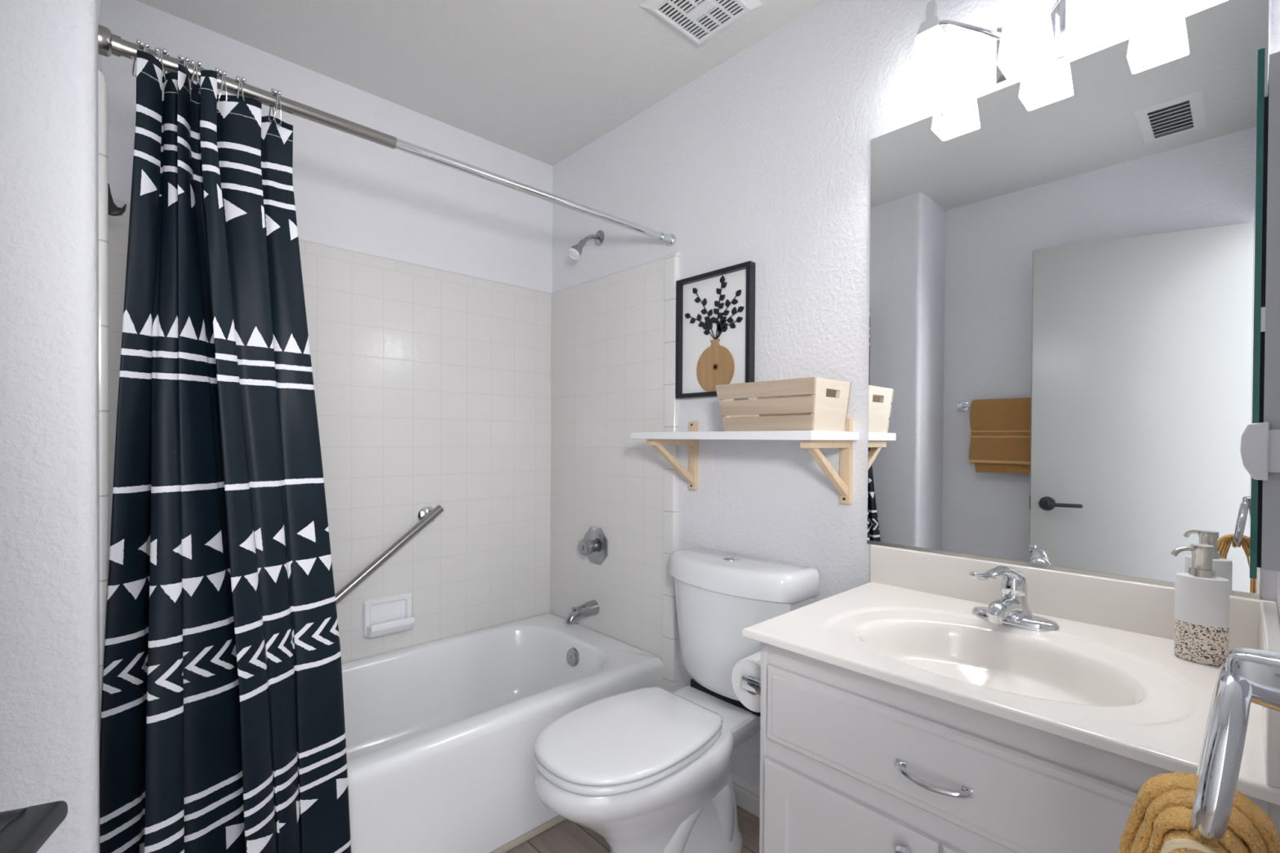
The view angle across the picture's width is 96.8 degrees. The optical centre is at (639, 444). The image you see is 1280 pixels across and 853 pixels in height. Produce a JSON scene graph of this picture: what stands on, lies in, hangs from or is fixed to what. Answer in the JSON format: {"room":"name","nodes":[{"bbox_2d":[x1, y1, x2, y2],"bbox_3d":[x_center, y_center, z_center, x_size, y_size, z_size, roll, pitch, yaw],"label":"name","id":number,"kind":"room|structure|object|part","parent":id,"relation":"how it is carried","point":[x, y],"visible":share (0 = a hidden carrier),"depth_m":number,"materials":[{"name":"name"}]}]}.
{"room":"bathroom","nodes":[
{"label":"bathroom","id":0,"kind":"room"},
{"bbox_2d":[0,0,102,852],"bbox_3d":[-0.905,-0.048,0.630,0.436,2.429,2.232,0,1,-43],"label":"wall","id":1,"kind":"structure","parent":0,"point":[51,61],"depth_m":0.79,"materials":[{"name":"white paint"}]},
{"bbox_2d":[0,800,67,852],"bbox_3d":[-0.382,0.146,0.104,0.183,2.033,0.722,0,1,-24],"label":"door handle","id":2,"kind":"object","parent":1,"relation":"in","point":[22,830],"depth_m":0.39,"materials":[{"name":"grey paint"}]},
{"bbox_3d":[-0.465,0.272,0.394,0.058,0.062,0.062,0,1,-24],"label":"handle","id":3,"kind":"part","parent":2,"relation":"part of","materials":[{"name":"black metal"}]},
{"bbox_2d":[97,70,108,752],"bbox_3d":[-0.978,0.250,1.037,0.012,1.826,0.050,0,1,-43],"label":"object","id":4,"kind":"structure","parent":1,"relation":"attached to","point":[102,82],"depth_m":1.02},
{"bbox_2d":[107,182,126,216],"bbox_3d":[-1.333,-0.620,1.448,0.035,0.078,0.016,0,1,-43],"label":"wall hook","id":5,"kind":"object","parent":1,"relation":"attached to","point":[113,210],"visible":0.98,"depth_m":1.44,"materials":[{"name":"black metal"}]},
{"bbox_2d":[97,24,675,246],"bbox_3d":[-0.433,-0.736,1.545,1.504,0.048,0.048,0,1,-43],"label":"curtain rod","id":6,"kind":"object","parent":1,"relation":"attached to","point":[108,43],"visible":1,"depth_m":1.32,"materials":[{"name":"grey metal"}]},
{"bbox_2d":[132,39,149,77],"bbox_3d":[-0.940,-0.721,1.071,0.041,0.072,0.018,1,1,27],"label":"curtain ring","id":7,"kind":"object","parent":6,"relation":"hanging from","point":[139,42],"visible":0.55,"depth_m":1.06,"materials":[{"name":"silver metal"}]},
{"bbox_2d":[155,47,169,81],"bbox_3d":[-0.917,-0.722,1.093,0.018,0.072,0.041,0,1,-26],"label":"curtain ring","id":8,"kind":"object","parent":6,"relation":"hanging from","point":[164,51],"visible":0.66,"depth_m":1.08,"materials":[{"name":"silver metal"}]},
{"bbox_2d":[176,54,190,69],"bbox_3d":[-0.896,-0.722,1.113,0.041,0.072,0.018,1,1,35],"label":"curtain ring","id":9,"kind":"object","parent":6,"relation":"hanging from","point":[180,57],"visible":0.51,"depth_m":1.10,"materials":[{"name":"silver metal"}]},
{"bbox_2d":[190,59,203,90],"bbox_3d":[-0.879,-0.722,1.129,0.018,0.072,0.041,0,1,-29],"label":"curtain ring","id":10,"kind":"object","parent":6,"relation":"hanging from","point":[193,62],"visible":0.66,"depth_m":1.11,"materials":[{"name":"silver metal"}]},
{"bbox_2d":[214,67,226,102],"bbox_3d":[-0.854,-0.722,1.153,0.041,0.072,0.018,1,1,30],"label":"curtain ring","id":11,"kind":"object","parent":6,"relation":"hanging from","point":[223,73],"visible":0.59,"depth_m":1.14,"materials":[{"name":"silver metal"}]},
{"bbox_2d":[99,50,351,852],"bbox_3d":[-0.795,0.175,1.141,0.176,1.776,0.435,1,1,36],"label":"shower curtain","id":12,"kind":"object","parent":11,"relation":"hanging from","point":[223,726],"visible":1,"depth_m":1.09,"materials":[{"name":"fabric"}]},
{"bbox_2d":[235,75,246,101],"bbox_3d":[-0.827,-0.722,1.178,0.018,0.072,0.041,0,1,-32],"label":"curtain ring","id":13,"kind":"object","parent":6,"relation":"hanging from","point":[237,78],"visible":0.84,"depth_m":1.16,"materials":[{"name":"silver metal"}]},
{"bbox_2d":[268,88,281,125],"bbox_3d":[-0.783,-0.722,1.219,0.041,0.072,0.018,1,1,38],"label":"curtain ring","id":14,"kind":"object","parent":6,"relation":"hanging from","point":[277,93],"visible":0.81,"depth_m":1.21,"materials":[{"name":"silver metal"}]},
{"bbox_2d":[101,0,552,293],"bbox_3d":[-1.028,-0.062,2.110,1.604,2.429,0.100,0,1,-43],"label":"wall","id":15,"kind":"structure","parent":0,"point":[352,193],"depth_m":2.08,"materials":[{"name":"white paint"}]},
{"bbox_2d":[107,199,551,663],"bbox_3d":[-0.959,0.082,2.106,1.520,1.543,0.024,0,1,-43],"label":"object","id":16,"kind":"structure","parent":15,"relation":"attached to","point":[433,386],"depth_m":2.21,"materials":[{"name":"tile"}]},
{"bbox_2d":[362,592,414,638],"bbox_3d":[-0.918,0.634,2.092,0.174,0.136,0.067,0,1,-43],"label":"soap dish","id":17,"kind":"object","parent":15,"relation":"attached to","point":[383,615],"visible":1,"depth_m":2.09,"materials":[{"name":"white ceramic"}]},
{"bbox_2d":[367,616,414,638],"bbox_3d":[-0.912,0.672,2.086,0.154,0.055,0.051,0,1,-43],"label":"tray","id":18,"kind":"object","parent":17,"relation":"on","point":[377,626],"depth_m":2.08,"materials":[{"name":"white ceramic"}]},
{"bbox_2d":[334,505,444,604],"bbox_3d":[-0.975,0.449,2.039,0.542,0.426,0.060,0,1,-43],"label":"grab bar","id":19,"kind":"object","parent":15,"relation":"attached to","point":[426,515],"visible":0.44,"depth_m":2.07,"materials":[{"name":"grey metal"}]},
{"bbox_3d":[-0.815,0.277,2.195,0.071,0.071,0.046,0,1,-43],"label":"wall post","id":20,"kind":"part","parent":19,"relation":"part of","materials":[{"name":"silver metal"}]},
{"bbox_2d":[136,0,825,165],"bbox_3d":[-0.311,-1.303,1.167,2.040,0.080,2.432,0,1,-43],"label":"ceiling","id":21,"kind":"structure","parent":0,"point":[543,81],"depth_m":1.83,"materials":[{"name":"white paint"}]},
{"bbox_2d":[639,0,763,47],"bbox_3d":[0.176,-1.255,1.633,0.256,0.018,0.248,0,1,-43],"label":"ceiling vent","id":22,"kind":"object","parent":21,"relation":"in","point":[698,17],"visible":1,"depth_m":1.65,"materials":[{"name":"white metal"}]},
{"bbox_3d":[0.176,-1.249,1.633,0.037,0.006,0.081,0,1,-43],"label":"plate","id":23,"kind":"part","parent":22,"relation":"part of","materials":[{"name":"white plastic"}]},
{"bbox_2d":[505,804,759,852],"bbox_3d":[0.039,1.211,0.799,2.040,0.080,3.500,0,1,-43],"label":"floor","id":24,"kind":"structure","parent":0,"point":[566,836],"depth_m":1.67,"materials":[{"name":"brown wood"}]},
{"bbox_2d":[341,613,663,852],"bbox_3d":[-0.700,0.967,1.836,1.472,0.380,0.741,0,1,-43],"label":"bathtub","id":25,"kind":"object","parent":24,"relation":"on","point":[441,735],"visible":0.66,"depth_m":1.80,"materials":[{"name":"white ceramic"}]},
{"bbox_3d":[-0.262,0.846,2.258,0.043,0.074,0.072,0,1,-43],"label":"overflow plate","id":26,"kind":"part","parent":25,"relation":"part of","materials":[{"name":"silver metal"}]},
{"bbox_2d":[533,546,818,852],"bbox_3d":[0.069,0.755,1.533,0.768,0.818,0.466,0,1,-43],"label":"toilet","id":27,"kind":"object","parent":24,"relation":"on","point":[646,770],"visible":0.98,"depth_m":1.49,"materials":[{"name":"white ceramic"}]},
{"bbox_3d":[-0.035,0.756,1.451,0.476,0.018,0.352,0,1,-43],"label":"seat","id":28,"kind":"part","parent":27,"relation":"part of","materials":[{"name":"white plastic"}]},
{"bbox_3d":[-0.035,0.732,1.451,0.476,0.022,0.360,0,1,-43],"label":"lid","id":29,"kind":"part","parent":27,"relation":"part of","materials":[{"name":"white plastic"}]},
{"bbox_3d":[0.024,0.966,1.510,0.670,0.396,0.372,0,1,-43],"label":"bowl","id":30,"kind":"part","parent":27,"relation":"part of","materials":[{"name":"white ceramic"}]},
{"bbox_3d":[0.279,0.392,1.724,0.199,0.080,0.466,0,1,-43],"label":"tank lid","id":31,"kind":"part","parent":27,"relation":"part of","materials":[{"name":"white ceramic"}]},
{"bbox_3d":[0.282,0.589,1.730,0.187,0.320,0.438,0,1,-43],"label":"tank","id":32,"kind":"part","parent":27,"relation":"part of","materials":[{"name":"white ceramic"}]},
{"bbox_2d":[759,641,1279,852],"bbox_3d":[0.658,0.780,1.058,0.578,0.784,0.705,0,1,-43],"label":"vanity cabinet","id":33,"kind":"object","parent":24,"relation":"on","point":[851,762],"visible":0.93,"depth_m":0.92,"materials":[{"name":"white paint"}]},
{"bbox_2d":[742,675,760,695],"bbox_3d":[0.305,0.523,1.268,0.155,0.040,0.089,0,1,-43],"label":"toilet paper holder","id":34,"kind":"object","parent":33,"relation":"attached to","point":[749,683],"visible":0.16,"depth_m":1.23,"materials":[{"name":"silver metal"}]},
{"bbox_2d":[731,651,760,712],"bbox_3d":[0.284,0.533,1.291,0.103,0.114,0.114,0,1,-43],"label":"toilet paper roll","id":35,"kind":"object","parent":34,"relation":"hanging from","point":[749,666],"visible":0.34,"depth_m":1.27,"materials":[{"name":"white paper"}]},
{"bbox_3d":[0.359,0.846,1.015,0.018,0.441,0.324,0,1,-43],"label":"door","id":36,"kind":"part","parent":33,"relation":"part of","materials":[{"name":"white paint"}]},
{"bbox_3d":[0.424,0.657,0.911,0.030,0.030,0.030,0,1,-43],"label":"knob","id":37,"kind":"part","parent":33,"relation":"part of","materials":[{"name":"silver metal"}]},
{"bbox_3d":[0.450,0.523,0.881,0.032,0.016,0.113,0,1,-43],"label":"handle","id":38,"kind":"part","parent":33,"relation":"part of","materials":[{"name":"silver metal"}]},
{"bbox_3d":[0.582,0.849,0.776,0.018,0.441,0.316,0,1,-43],"label":"door","id":39,"kind":"part","parent":33,"relation":"part of","materials":[{"name":"white paint"}]},
{"bbox_2d":[742,544,1279,805],"bbox_3d":[0.658,0.383,1.063,0.568,0.222,0.722,0,1,-43],"label":"countertop","id":40,"kind":"structure","parent":33,"relation":"on","point":[1111,678],"depth_m":1.07,"materials":[{"name":"white stone"}]},
{"bbox_2d":[968,565,1059,631],"bbox_3d":[0.746,0.312,1.153,0.154,0.122,0.156,0,1,-43],"label":"faucet","id":41,"kind":"object","parent":40,"relation":"on","point":[1012,609],"visible":1,"depth_m":1.16,"materials":[{"name":"silver metal"}]},
{"bbox_3d":[0.731,0.281,1.165,0.154,0.060,0.047,0,1,-22],"label":"lever handle","id":42,"kind":"part","parent":41,"relation":"part of","materials":[{"name":"silver metal"}]},
{"bbox_3d":[0.741,0.339,1.156,0.118,0.051,0.043,0,1,-38],"label":"spout","id":43,"kind":"part","parent":41,"relation":"part of","materials":[{"name":"silver metal"}]},
{"bbox_3d":[0.780,0.363,1.187,0.058,0.019,0.156,0,1,-43],"label":"plate","id":44,"kind":"part","parent":41,"relation":"part of","materials":[{"name":"silver metal"}]},
{"bbox_2d":[1170,543,1230,666],"bbox_3d":[0.960,0.273,0.975,0.058,0.198,0.071,0,1,-43],"label":"soap dispenser","id":45,"kind":"object","parent":40,"relation":"on","point":[1202,598],"visible":0.98,"depth_m":0.96,"materials":[{"name":"ceramic"}]},
{"bbox_2d":[551,0,1279,788],"bbox_3d":[0.390,-0.051,1.840,0.100,2.429,2.432,0,1,-43],"label":"wall","id":46,"kind":"structure","parent":0,"point":[763,158],"depth_m":1.71,"materials":[{"name":"white paint"}]},
{"bbox_2d":[489,815,565,852],"bbox_3d":[-0.444,1.152,1.563,1.472,0.018,0.012,0,1,-43],"label":"trim","id":47,"kind":"structure","parent":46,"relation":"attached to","point":[558,819],"depth_m":1.67,"materials":[{"name":"beige wood"}]},
{"bbox_2d":[565,600,599,624],"bbox_3d":[-0.241,0.686,2.319,0.145,0.072,0.062,0,1,-43],"label":"tub spout","id":48,"kind":"object","parent":46,"relation":"attached to","point":[590,608],"visible":1,"depth_m":2.30,"materials":[{"name":"silver metal"}]},
{"bbox_2d":[567,230,604,260],"bbox_3d":[-0.225,-0.813,2.308,0.157,0.148,0.062,0,1,-43],"label":"shower","id":49,"kind":"object","parent":46,"relation":"attached to","point":[575,252],"visible":1,"depth_m":2.29,"materials":[{"name":"silver metal"}]},
{"bbox_3d":[-0.203,-0.834,2.328,0.099,0.061,0.017,0,1,-43],"label":"arm","id":50,"kind":"part","parent":49,"relation":"part of","materials":[{"name":"silver metal"}]},
{"bbox_2d":[577,526,608,564],"bbox_3d":[-0.210,0.421,2.331,0.081,0.150,0.150,0,1,-43],"label":"shower valve","id":51,"kind":"object","parent":46,"relation":"attached to","point":[594,545],"visible":1,"depth_m":2.32,"materials":[{"name":"silver metal"}]},
{"bbox_3d":[-0.214,0.421,2.327,0.062,0.070,0.070,0,1,-43],"label":"knob","id":52,"kind":"part","parent":51,"relation":"part of","materials":[{"name":"silver metal"}]},
{"bbox_2d":[550,257,665,661],"bbox_3d":[-0.159,0.085,2.352,0.024,1.543,0.756,0,1,-43],"label":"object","id":53,"kind":"structure","parent":46,"relation":"attached to","point":[607,332],"depth_m":2.28,"materials":[{"name":"tile"}]},
{"bbox_2d":[662,252,679,692],"bbox_3d":[0.111,0.237,2.051,0.021,1.846,0.052,0,1,-43],"label":"trim","id":54,"kind":"structure","parent":46,"relation":"attached to","point":[672,260],"depth_m":2.04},
{"bbox_2d":[675,261,755,399],"bbox_3d":[0.245,-0.367,1.899,0.030,0.414,0.316,0,1,-43],"label":"framed art","id":55,"kind":"object","parent":46,"relation":"attached to","point":[715,310],"visible":0.98,"depth_m":1.89,"materials":[{"name":"black wood"}]},
{"bbox_3d":[0.205,-0.401,1.944,0.005,0.111,0.140,0,1,-43],"label":"stem","id":56,"kind":"part","parent":55,"relation":"part of","materials":[{"name":"black wood"}]},
{"bbox_3d":[0.218,-0.442,1.930,0.005,0.194,0.103,0,1,-43],"label":"stem","id":57,"kind":"part","parent":55,"relation":"part of","materials":[{"name":"black wood"}]},
{"bbox_3d":[0.265,-0.450,1.880,0.005,0.210,0.054,0,1,-43],"label":"stem","id":58,"kind":"part","parent":55,"relation":"part of","materials":[{"name":"black wood"}]},
{"bbox_3d":[0.287,-0.419,1.857,0.005,0.150,0.104,0,1,-43],"label":"stem","id":59,"kind":"part","parent":55,"relation":"part of","materials":[{"name":"black paper"}]},
{"bbox_3d":[0.289,-0.376,1.854,0.005,0.065,0.111,0,1,-43],"label":"stem","id":60,"kind":"part","parent":55,"relation":"part of","materials":[{"name":"black wood"}]},
{"bbox_3d":[0.291,-0.394,1.852,0.005,0.100,0.116,0,1,-43],"label":"stem","id":61,"kind":"part","parent":55,"relation":"part of","materials":[{"name":"black wood"}]},
{"bbox_2d":[631,417,858,503],"bbox_3d":[0.282,0.043,1.701,0.248,0.234,0.654,0,1,-43],"label":"wall shelf","id":62,"kind":"object","parent":46,"relation":"attached to","point":[812,441],"visible":0.92,"depth_m":1.55,"materials":[{"name":"white laminate"}]},
{"bbox_3d":[0.104,-0.006,1.897,0.203,0.020,0.028,0,1,-43],"label":"arm","id":63,"kind":"part","parent":62,"relation":"part of","materials":[{"name":"brown wood"}]},
{"bbox_2d":[715,377,851,431],"bbox_3d":[0.389,-0.100,1.567,0.190,0.132,0.312,0,1,-43],"label":"crate","id":64,"kind":"object","parent":62,"relation":"on","point":[809,403],"visible":0.93,"depth_m":1.48,"materials":[{"name":"brown wood"}]},
{"bbox_3d":[0.296,-0.101,1.667,0.173,0.132,0.038,0,1,-43],"label":"panel","id":65,"kind":"part","parent":64,"relation":"part of","materials":[{"name":"brown wood"}]},
{"bbox_3d":[0.488,-0.098,1.462,0.173,0.132,0.023,0,1,-43],"label":"panel","id":66,"kind":"part","parent":64,"relation":"part of","materials":[{"name":"brown wood"}]},
{"bbox_3d":[0.487,0.000,1.487,0.203,0.020,0.028,0,1,-43],"label":"arm","id":67,"kind":"part","parent":62,"relation":"part of","materials":[{"name":"brown wood"}]},
{"bbox_2d":[732,773,759,817],"bbox_3d":[0.372,1.123,1.779,0.014,0.082,0.724,0,1,-43],"label":"baseboard","id":68,"kind":"structure","parent":46,"relation":"attached to","point":[747,795],"depth_m":1.80,"materials":[{"name":"white paint"}]},
{"bbox_2d":[904,0,1182,115],"bbox_3d":[0.825,-0.913,1.202,0.132,0.230,0.469,0,1,-43],"label":"vanity light","id":69,"kind":"object","parent":46,"relation":"attached to","point":[1031,37],"visible":1,"depth_m":1.21,"materials":[{"name":"white glass"}]},
{"bbox_3d":[0.679,-0.878,1.326,0.089,0.156,0.089,0,1,-43],"label":"lamp shade","id":70,"kind":"part","parent":69,"relation":"part of","materials":[{"name":"white glass"}]},
{"bbox_3d":[0.679,-0.883,1.326,0.055,0.123,0.055,0,1,-43],"label":"bulb","id":71,"kind":"part","parent":69,"relation":"part of","materials":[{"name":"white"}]},
{"bbox_3d":[0.763,-0.929,1.266,0.184,0.095,0.043,1,1,24],"label":"arm","id":72,"kind":"part","parent":69,"relation":"part of","materials":[{"name":"silver metal"}]},
{"bbox_3d":[0.809,-0.876,1.188,0.089,0.156,0.089,0,1,-43],"label":"lamp shade","id":73,"kind":"part","parent":69,"relation":"part of","materials":[{"name":"white glass"}]},
{"bbox_3d":[0.809,-0.881,1.188,0.055,0.123,0.055,0,1,-43],"label":"bulb","id":74,"kind":"part","parent":69,"relation":"part of","materials":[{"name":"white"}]},
{"bbox_3d":[0.856,-0.888,1.250,0.022,0.128,0.128,0,1,-43],"label":"plate","id":75,"kind":"part","parent":69,"relation":"part of","materials":[{"name":"silver metal"}]},
{"bbox_3d":[0.874,-0.927,1.144,0.049,0.095,0.211,0,1,-23],"label":"arm","id":76,"kind":"part","parent":69,"relation":"part of","materials":[{"name":"silver metal"}]},
{"bbox_3d":[0.939,-0.879,1.049,0.055,0.123,0.055,0,1,-43],"label":"bulb","id":77,"kind":"part","parent":69,"relation":"part of","materials":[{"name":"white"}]},
{"bbox_3d":[0.939,-0.874,1.049,0.089,0.156,0.089,0,1,-43],"label":"lamp shade","id":78,"kind":"part","parent":69,"relation":"part of","materials":[{"name":"white glass"}]},
{"bbox_2d":[866,0,1271,599],"bbox_3d":[0.856,-0.273,1.258,0.014,1.088,0.714,0,1,-43],"label":"wall mirror","id":79,"kind":"object","parent":46,"relation":"attached to","point":[1062,256],"visible":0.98,"depth_m":1.19,"materials":[{"name":"grey mirror"}]},
{"bbox_2d":[870,544,1276,650],"bbox_3d":[0.861,0.321,1.251,0.014,0.100,0.720,0,1,-43],"label":"backsplash","id":80,"kind":"structure","parent":46,"relation":"attached to","point":[1144,608],"depth_m":1.20,"materials":[{"name":"white stone"}]},
{"bbox_2d":[1276,571,1279,619],"bbox_3d":[0.441,-0.037,0.292,1.940,2.429,0.100,0,1,-43],"label":"wall","id":81,"kind":"structure","parent":0,"point":[1278,572],"depth_m":0.95,"materials":[{"name":"white paint"}]},
{"bbox_2d":[1187,647,1279,848],"bbox_3d":[0.445,0.224,0.414,0.139,0.157,0.066,0,1,-43],"label":"towel ring","id":82,"kind":"object","parent":81,"relation":"attached to","point":[1248,675],"visible":0.93,"depth_m":0.39,"materials":[{"name":"silver metal"}]},
{"bbox_2d":[1118,772,1279,852],"bbox_3d":[0.414,0.378,0.418,0.092,0.233,0.111,0,1,-43],"label":"hand towel","id":83,"kind":"object","parent":82,"relation":"hanging from","point":[1158,820],"visible":0.85,"depth_m":0.42,"materials":[{"name":"beige fabric"}]},
{"bbox_2d":[1248,47,1279,578],"bbox_3d":[0.917,-0.161,0.827,0.392,0.655,0.034,0,1,-43],"label":"medicine cabinet","id":84,"kind":"object","parent":81,"relation":"attached to","point":[1264,495],"visible":1,"depth_m":0.70,"materials":[{"name":"grey"}]},
{"bbox_3d":[0.908,-0.161,0.838,0.390,0.655,0.006,0,1,-43],"label":"door","id":85,"kind":"part","parent":84,"relation":"part of","materials":[{"name":"mirror"}]},
{"bbox_2d":[1240,422,1279,480],"bbox_3d":[0.763,0.009,0.692,0.022,0.071,0.044,0,1,-43],"label":"safety latch","id":86,"kind":"object","parent":84,"relation":"attached to","point":[1260,449],"visible":1,"depth_m":0.69,"materials":[{"name":"white plastic"}]}
]}

